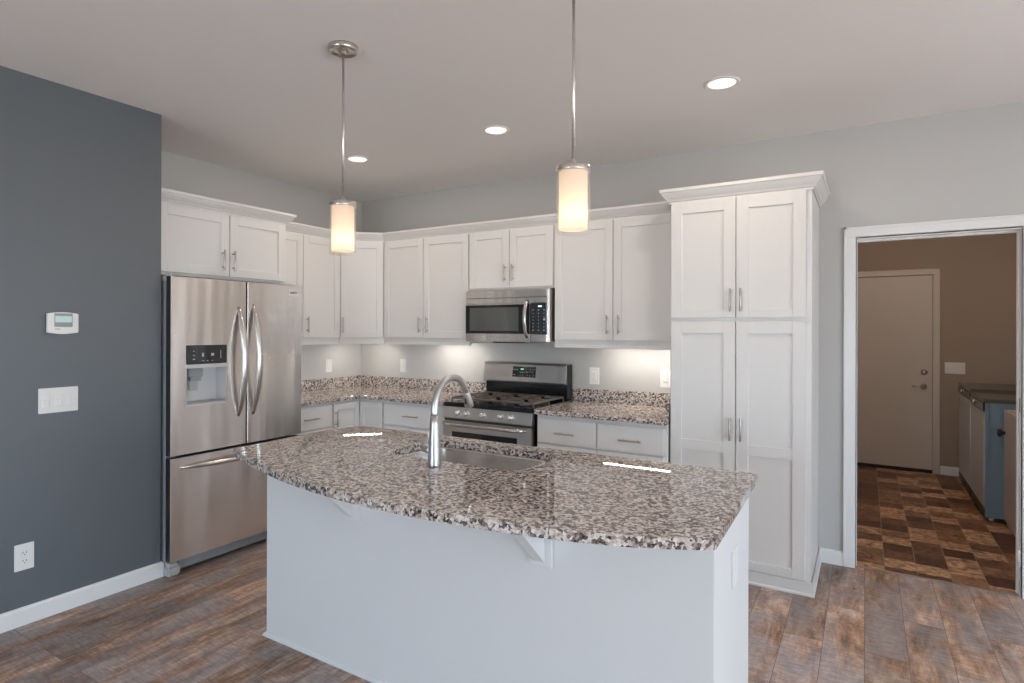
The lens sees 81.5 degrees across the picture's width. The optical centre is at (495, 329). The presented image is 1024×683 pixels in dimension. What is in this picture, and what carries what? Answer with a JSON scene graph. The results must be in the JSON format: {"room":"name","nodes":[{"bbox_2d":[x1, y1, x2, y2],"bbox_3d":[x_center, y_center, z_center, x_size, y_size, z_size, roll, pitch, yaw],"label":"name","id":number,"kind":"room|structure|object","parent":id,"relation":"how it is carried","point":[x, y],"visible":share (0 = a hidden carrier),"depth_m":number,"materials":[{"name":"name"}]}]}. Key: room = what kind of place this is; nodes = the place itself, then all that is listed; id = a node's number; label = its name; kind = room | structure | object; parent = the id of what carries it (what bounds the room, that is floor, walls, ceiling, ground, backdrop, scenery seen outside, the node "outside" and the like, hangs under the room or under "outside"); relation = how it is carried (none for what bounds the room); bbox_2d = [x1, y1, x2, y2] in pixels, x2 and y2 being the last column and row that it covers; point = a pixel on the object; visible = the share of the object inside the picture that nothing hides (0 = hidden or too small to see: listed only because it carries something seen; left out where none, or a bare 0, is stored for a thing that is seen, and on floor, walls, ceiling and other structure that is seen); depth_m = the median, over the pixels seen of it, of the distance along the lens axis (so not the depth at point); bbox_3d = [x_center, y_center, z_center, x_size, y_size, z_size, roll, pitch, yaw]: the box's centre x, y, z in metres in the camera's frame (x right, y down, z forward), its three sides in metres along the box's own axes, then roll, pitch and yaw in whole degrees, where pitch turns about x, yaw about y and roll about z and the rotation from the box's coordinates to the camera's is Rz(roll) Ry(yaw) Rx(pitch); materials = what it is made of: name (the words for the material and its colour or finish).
{"room":"kitchen","nodes":[
{"label":"kitchen","id":0,"kind":"room"},
{"bbox_2d":[0,66,161,613],"bbox_3d":[-3.852,0.092,1.394,0.917,2.740,5.589,0,0,32],"label":"wall","id":1,"kind":"structure","parent":0,"point":[80,171],"depth_m":3.15,"materials":[{"name":"grey paint"}]},
{"bbox_2d":[14,541,33,571],"bbox_3d":[-2.339,1.130,2.949,0.009,0.130,0.082,0,0,32],"label":"wall outlet","id":2,"kind":"object","parent":1,"relation":"attached to","point":[23,553],"visible":1,"depth_m":2.94,"materials":[{"name":"white plastic"}]},
{"bbox_2d":[20,549,28,556],"bbox_3d":[-2.337,1.110,2.948,0.004,0.029,0.034,0,0,32],"label":"socket","id":3,"kind":"object","parent":2,"relation":"attached to","point":[23,552],"depth_m":2.95,"materials":[{"name":"grey plastic"}]},
{"bbox_2d":[20,557,28,564],"bbox_3d":[-2.337,1.150,2.948,0.004,0.029,0.034,0,0,32],"label":"socket","id":4,"kind":"object","parent":2,"relation":"attached to","point":[23,560],"depth_m":2.95,"materials":[{"name":"grey plastic"}]},
{"bbox_2d":[38,386,77,413],"bbox_3d":[-2.259,0.365,3.072,0.010,0.128,0.178,0,0,32],"label":"light switch","id":5,"kind":"object","parent":1,"relation":"attached to","point":[59,399],"visible":1,"depth_m":3.07,"materials":[{"name":"white plastic"}]},
{"bbox_2d":[46,312,78,333],"bbox_3d":[-2.242,-0.032,3.076,0.034,0.114,0.140,0,0,32],"label":"thermostat","id":6,"kind":"object","parent":1,"relation":"attached to","point":[56,322],"visible":1,"depth_m":3.06,"materials":[{"name":"grey plastic"}]},
{"bbox_2d":[0,561,163,633],"bbox_3d":[-3.486,1.419,1.201,0.114,0.089,5.553,0,0,32],"label":"baseboard","id":7,"kind":"structure","parent":1,"relation":"attached to","point":[24,615],"depth_m":3.14,"materials":[{"name":"white paint"}]},
{"bbox_2d":[161,151,361,379],"bbox_3d":[-2.017,0.098,5.012,0.200,2.740,2.493,0,0,32],"label":"wall","id":8,"kind":"structure","parent":0,"point":[311,207],"depth_m":5.07,"materials":[{"name":"grey paint"}]},
{"bbox_2d":[161,188,296,284],"bbox_3d":[-2.024,-0.589,4.144,0.696,0.513,0.999,0,0,32],"label":"upper cabinet","id":9,"kind":"object","parent":8,"relation":"attached to","point":[204,237],"visible":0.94,"depth_m":3.91,"materials":[{"name":"white paint"}]},
{"bbox_2d":[282,232,339,344],"bbox_3d":[-1.707,-0.330,4.961,0.370,0.916,0.826,0,0,32],"label":"upper cabinet","id":10,"kind":"object","parent":8,"relation":"attached to","point":[311,264],"visible":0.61,"depth_m":5.01,"materials":[{"name":"white paint"}]},
{"bbox_2d":[325,359,331,371],"bbox_3d":[-1.557,0.341,5.555,0.008,0.120,0.078,0,0,32],"label":"wall outlet","id":11,"kind":"object","parent":8,"relation":"attached to","point":[328,362],"visible":1,"depth_m":5.55,"materials":[{"name":"white plastic"}]},
{"bbox_2d":[0,0,1023,201],"bbox_3d":[0.892,-1.339,1.862,8.664,0.150,11.700,0,0,32],"label":"ceiling","id":12,"kind":"structure","parent":0,"point":[254,87],"depth_m":2.91,"materials":[{"name":"white paint"}]},
{"bbox_2d":[328,40,358,252],"bbox_3d":[-0.683,-0.802,2.667,0.132,0.932,0.132,0,0,32],"label":"pendant light","id":13,"kind":"object","parent":12,"relation":"hanging from","point":[342,226],"visible":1,"depth_m":2.63,"materials":[{"name":"white glass"}]},
{"bbox_2d":[346,156,369,162],"bbox_3d":[-1.024,-1.266,4.425,0.176,0.006,0.176,0,0,32],"label":"recessed light","id":14,"kind":"object","parent":12,"relation":"in","point":[357,159],"visible":1,"depth_m":4.42,"materials":[{"name":"white plastic"}]},
{"bbox_2d":[482,125,509,134],"bbox_3d":[0.005,-1.263,3.771,0.176,0.006,0.176,0,0,32],"label":"recessed light","id":15,"kind":"object","parent":12,"relation":"in","point":[493,129],"visible":1,"depth_m":3.77,"materials":[{"name":"white plastic"}]},
{"bbox_2d":[556,0,589,231],"bbox_3d":[0.273,-0.800,2.070,0.132,0.932,0.132,0,0,32],"label":"pendant light","id":16,"kind":"object","parent":12,"relation":"hanging from","point":[573,175],"visible":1,"depth_m":2.03,"materials":[{"name":"white glass"}]},
{"bbox_2d":[704,76,739,90],"bbox_3d":[1.162,-1.260,3.044,0.176,0.006,0.176,0,0,32],"label":"recessed light","id":17,"kind":"object","parent":12,"relation":"in","point":[722,82],"visible":1,"depth_m":3.04,"materials":[{"name":"white plastic"}]},
{"bbox_2d":[0,466,1023,682],"bbox_3d":[0.857,1.526,1.820,8.664,0.100,11.600,0,0,32],"label":"floor","id":18,"kind":"structure","parent":0,"point":[206,622],"depth_m":2.99,"materials":[{"name":"wood"}]},
{"bbox_2d":[160,274,301,576],"bbox_3d":[-1.950,0.569,4.079,0.857,1.798,0.962,0,0,32],"label":"refrigerator","id":19,"kind":"object","parent":18,"relation":"on","point":[231,350],"visible":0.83,"depth_m":3.78,"materials":[{"name":"grey metal"}]},
{"bbox_2d":[296,402,332,434],"bbox_3d":[-1.673,1.027,4.753,0.656,0.884,0.449,0,0,32],"label":"base cabinet","id":20,"kind":"object","parent":18,"relation":"on","point":[318,417],"visible":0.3,"depth_m":4.64,"materials":[{"name":"white paint"}]},
{"bbox_2d":[301,375,485,405],"bbox_3d":[-1.063,0.521,4.921,1.514,0.129,1.392,0,0,32],"label":"countertop","id":21,"kind":"structure","parent":20,"relation":"on","point":[382,388],"depth_m":5.29,"materials":[{"name":"stone"}]},
{"bbox_2d":[332,399,384,427],"bbox_3d":[-1.208,1.028,5.280,0.886,0.884,0.932,0,0,32],"label":"base cabinet","id":22,"kind":"object","parent":18,"relation":"on","point":[355,412],"visible":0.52,"depth_m":4.95,"materials":[{"name":"white paint"}]},
{"bbox_2d":[383,401,444,434],"bbox_3d":[-0.504,1.030,4.982,0.620,0.884,0.676,0,0,32],"label":"base cabinet","id":23,"kind":"object","parent":18,"relation":"on","point":[412,417],"visible":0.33,"depth_m":4.74,"materials":[{"name":"white paint"}]},
{"bbox_2d":[262,475,748,682],"bbox_3d":[-0.119,1.031,2.490,2.074,0.884,0.888,0,0,32],"label":"kitchen island","id":24,"kind":"object","parent":18,"relation":"on","point":[371,595],"visible":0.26,"depth_m":2.20,"materials":[{"name":"white paint"}]},
{"bbox_2d":[233,426,756,550],"bbox_3d":[-0.176,0.573,2.428,2.189,0.031,1.065,0,0,32],"label":"island countertop","id":25,"kind":"structure","parent":24,"relation":"on","point":[570,496],"depth_m":2.10,"materials":[{"name":"stone"}]},
{"bbox_2d":[421,374,473,467],"bbox_3d":[-0.212,0.373,2.549,0.119,0.368,0.317,0,0,29],"label":"faucet","id":26,"kind":"object","parent":25,"relation":"on","point":[432,449],"visible":1,"depth_m":2.41,"materials":[{"name":"silver metal"}]},
{"bbox_2d":[403,447,546,470],"bbox_3d":[-0.105,0.680,2.659,0.734,0.180,0.424,0,0,32],"label":"sink","id":27,"kind":"object","parent":25,"relation":"in","point":[448,454],"visible":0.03,"depth_m":2.84,"materials":[{"name":"silver metal"}]},
{"bbox_2d":[732,544,737,589],"bbox_3d":[0.818,0.808,2.023,0.008,0.128,0.084,0,0,32],"label":"wall outlet","id":28,"kind":"object","parent":24,"relation":"attached to","point":[735,550],"visible":1,"depth_m":2.01,"materials":[{"name":"white plastic"}]},
{"bbox_2d":[442,361,571,446],"bbox_3d":[0.085,0.872,4.579,0.778,1.203,0.720,0,0,32],"label":"gas range","id":29,"kind":"object","parent":18,"relation":"on","point":[504,413],"visible":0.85,"depth_m":4.50,"materials":[{"name":"silver metal"}]},
{"bbox_2d":[444,396,564,412],"bbox_3d":[0.088,0.570,4.585,0.769,0.035,0.588,0,0,32],"label":"cooktop","id":30,"kind":"object","parent":29,"relation":"in","point":[480,406],"depth_m":4.41,"materials":[{"name":"black metal"}]},
{"bbox_2d":[537,415,669,462],"bbox_3d":[0.828,1.034,4.151,0.907,0.884,0.676,0,0,32],"label":"base cabinet","id":31,"kind":"object","parent":18,"relation":"on","point":[650,442],"visible":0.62,"depth_m":3.86,"materials":[{"name":"white paint"}]},
{"bbox_2d":[534,388,669,425],"bbox_3d":[0.835,0.527,4.163,0.916,0.129,0.670,0,0,32],"label":"countertop","id":32,"kind":"structure","parent":31,"relation":"on","point":[652,408],"depth_m":4.25,"materials":[{"name":"stone"}]},
{"bbox_2d":[659,170,829,597],"bbox_3d":[1.564,0.309,3.720,0.892,2.338,0.652,0,0,32],"label":"pantry cabinet","id":33,"kind":"object","parent":18,"relation":"on","point":[744,365],"visible":0.95,"depth_m":3.43,"materials":[{"name":"white paint"}]},
{"bbox_2d":[856,565,1018,595],"bbox_3d":[2.585,1.479,3.506,0.777,0.005,0.022,0,0,32],"label":"trim","id":34,"kind":"structure","parent":18,"relation":"on","point":[856,565],"depth_m":3.49,"materials":[{"name":"brown wood"}]},
{"bbox_2d":[958,382,1015,494],"bbox_3d":[4.648,1.005,5.343,0.713,0.965,0.774,0,0,32],"label":"cabinet","id":35,"kind":"object","parent":18,"relation":"on","point":[964,389],"visible":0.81,"depth_m":5.44,"materials":[{"name":"blue paint"}]},
{"bbox_2d":[970,391,1015,520],"bbox_3d":[4.255,1.014,4.712,0.713,0.945,0.701,0,0,32],"label":"base cabinet","id":36,"kind":"object","parent":18,"relation":"on","point":[987,408],"visible":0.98,"depth_m":4.59,"materials":[{"name":"blue paint"}]},
{"bbox_2d":[997,410,1015,536],"bbox_3d":[3.759,1.045,3.826,0.647,0.880,1.235,0,0,32],"label":"laundry cabinet","id":37,"kind":"object","parent":18,"relation":"on","point":[1009,432],"visible":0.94,"depth_m":4.31,"materials":[{"name":"beige paint"}]},
{"bbox_2d":[361,101,1023,597],"bbox_3d":[2.159,0.110,3.806,8.164,2.740,0.120,0,0,32],"label":"wall","id":38,"kind":"structure","parent":0,"point":[969,163],"depth_m":3.77,"materials":[{"name":"grey paint"}]},
{"bbox_2d":[339,242,384,343],"bbox_3d":[-1.237,-0.328,5.495,0.606,0.916,0.605,0,0,32],"label":"upper cabinet","id":39,"kind":"object","parent":38,"relation":"attached to","point":[361,270],"visible":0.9,"depth_m":5.28,"materials":[{"name":"white paint"}]},
{"bbox_2d":[301,375,485,392],"bbox_3d":[-1.063,0.505,4.921,1.514,0.098,1.392,0,0,32],"label":"backsplash","id":40,"kind":"structure","parent":38,"relation":"attached to","point":[382,381],"depth_m":5.52,"materials":[{"name":"stone"}]},
{"bbox_2d":[400,359,405,371],"bbox_3d":[-0.872,0.344,5.620,0.072,0.122,0.008,0,0,32],"label":"wall outlet","id":41,"kind":"object","parent":38,"relation":"attached to","point":[402,361],"visible":1,"depth_m":5.62,"materials":[{"name":"white plastic"}]},
{"bbox_2d":[384,234,485,345],"bbox_3d":[-0.528,-0.326,5.189,0.924,0.916,0.376,0,0,32],"label":"upper cabinet","id":42,"kind":"object","parent":38,"relation":"attached to","point":[427,280],"visible":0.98,"depth_m":5.04,"materials":[{"name":"white paint"}]},
{"bbox_2d":[470,226,554,290],"bbox_3d":[0.191,-0.546,4.740,0.765,0.471,0.376,0,0,32],"label":"upper cabinet","id":43,"kind":"object","parent":38,"relation":"attached to","point":[524,258],"visible":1,"depth_m":4.59,"materials":[{"name":"white paint"}]},
{"bbox_2d":[466,288,554,342],"bbox_3d":[0.167,-0.100,4.700,0.736,0.412,0.463,0,0,32],"label":"microwave","id":44,"kind":"object","parent":43,"relation":"attached to","point":[511,315],"visible":0.98,"depth_m":4.52,"materials":[{"name":"silver metal"}]},
{"bbox_2d":[589,367,598,384],"bbox_3d":[0.768,0.361,4.598,0.080,0.130,0.008,0,0,32],"label":"wall outlet","id":45,"kind":"object","parent":38,"relation":"attached to","point":[594,372],"visible":1,"depth_m":4.59,"materials":[{"name":"white plastic"}]},
{"bbox_2d":[555,214,670,349],"bbox_3d":[0.909,-0.322,4.292,0.926,0.916,0.376,0,0,32],"label":"upper cabinet","id":46,"kind":"object","parent":38,"relation":"attached to","point":[613,277],"visible":0.85,"depth_m":4.16,"materials":[{"name":"white paint"}]},
{"bbox_2d":[286,201,670,242],"bbox_3d":[-0.277,-0.814,4.261,2.905,0.080,1.045,0,0,32],"label":"crown molding","id":47,"kind":"structure","parent":46,"relation":"attached to","point":[663,207],"depth_m":4.70,"materials":[{"name":"white paint"}]},
{"bbox_2d":[573,388,669,418],"bbox_3d":[0.850,0.511,4.189,0.916,0.098,0.610,0,0,32],"label":"backsplash","id":48,"kind":"structure","parent":38,"relation":"attached to","point":[579,394],"depth_m":4.45,"materials":[{"name":"stone"}]},
{"bbox_2d":[660,369,669,387],"bbox_3d":[1.235,0.356,4.305,0.080,0.130,0.010,0,0,32],"label":"light switch","id":49,"kind":"object","parent":38,"relation":"attached to","point":[664,373],"visible":0.77,"depth_m":4.30,"materials":[{"name":"white plastic"}]},
{"bbox_2d":[820,547,842,565],"bbox_3d":[3.053,1.438,3.167,2.323,0.089,0.014,0,0,32],"label":"baseboard","id":50,"kind":"structure","parent":38,"relation":"attached to","point":[830,556],"depth_m":3.74,"materials":[{"name":"white paint"}]},
{"bbox_2d":[843,214,1023,598],"bbox_3d":[2.597,0.424,3.520,0.913,2.114,0.140,0,0,32],"label":"trim","id":51,"kind":"structure","parent":38,"relation":"attached to","point":[850,233],"depth_m":3.59,"materials":[{"name":"white paint"}]},
{"bbox_2d":[858,233,1015,469],"bbox_3d":[4.338,0.117,6.322,2.770,2.740,0.120,0,0,32],"label":"wall","id":52,"kind":"structure","parent":0,"point":[978,272],"depth_m":6.00,"materials":[{"name":"beige paint"}]},
{"bbox_2d":[857,275,932,472],"bbox_3d":[4.111,0.463,6.352,0.925,2.045,0.069,0,0,32],"label":"door","id":53,"kind":"structure","parent":52,"relation":"in","point":[894,317],"depth_m":6.29,"materials":[{"name":"white paint"},{"name":"metal"}]},
{"bbox_2d":[858,268,939,473],"bbox_3d":[4.123,0.429,6.371,1.045,2.113,0.023,0,0,32],"label":"trim","id":54,"kind":"structure","parent":52,"relation":"attached to","point":[935,272],"depth_m":6.11,"materials":[{"name":"grey wood"}]},
{"bbox_2d":[940,466,958,475],"bbox_3d":[4.979,1.446,5.840,0.965,0.085,0.014,0,0,32],"label":"baseboard","id":55,"kind":"structure","parent":52,"relation":"attached to","point":[944,470],"depth_m":6.05,"materials":[{"name":"white paint"}]},
{"bbox_2d":[945,362,964,373],"bbox_3d":[4.674,0.396,6.035,0.165,0.118,0.010,0,0,32],"label":"light switch","id":56,"kind":"object","parent":52,"relation":"attached to","point":[950,367],"visible":1,"depth_m":6.03,"materials":[{"name":"white plastic"}]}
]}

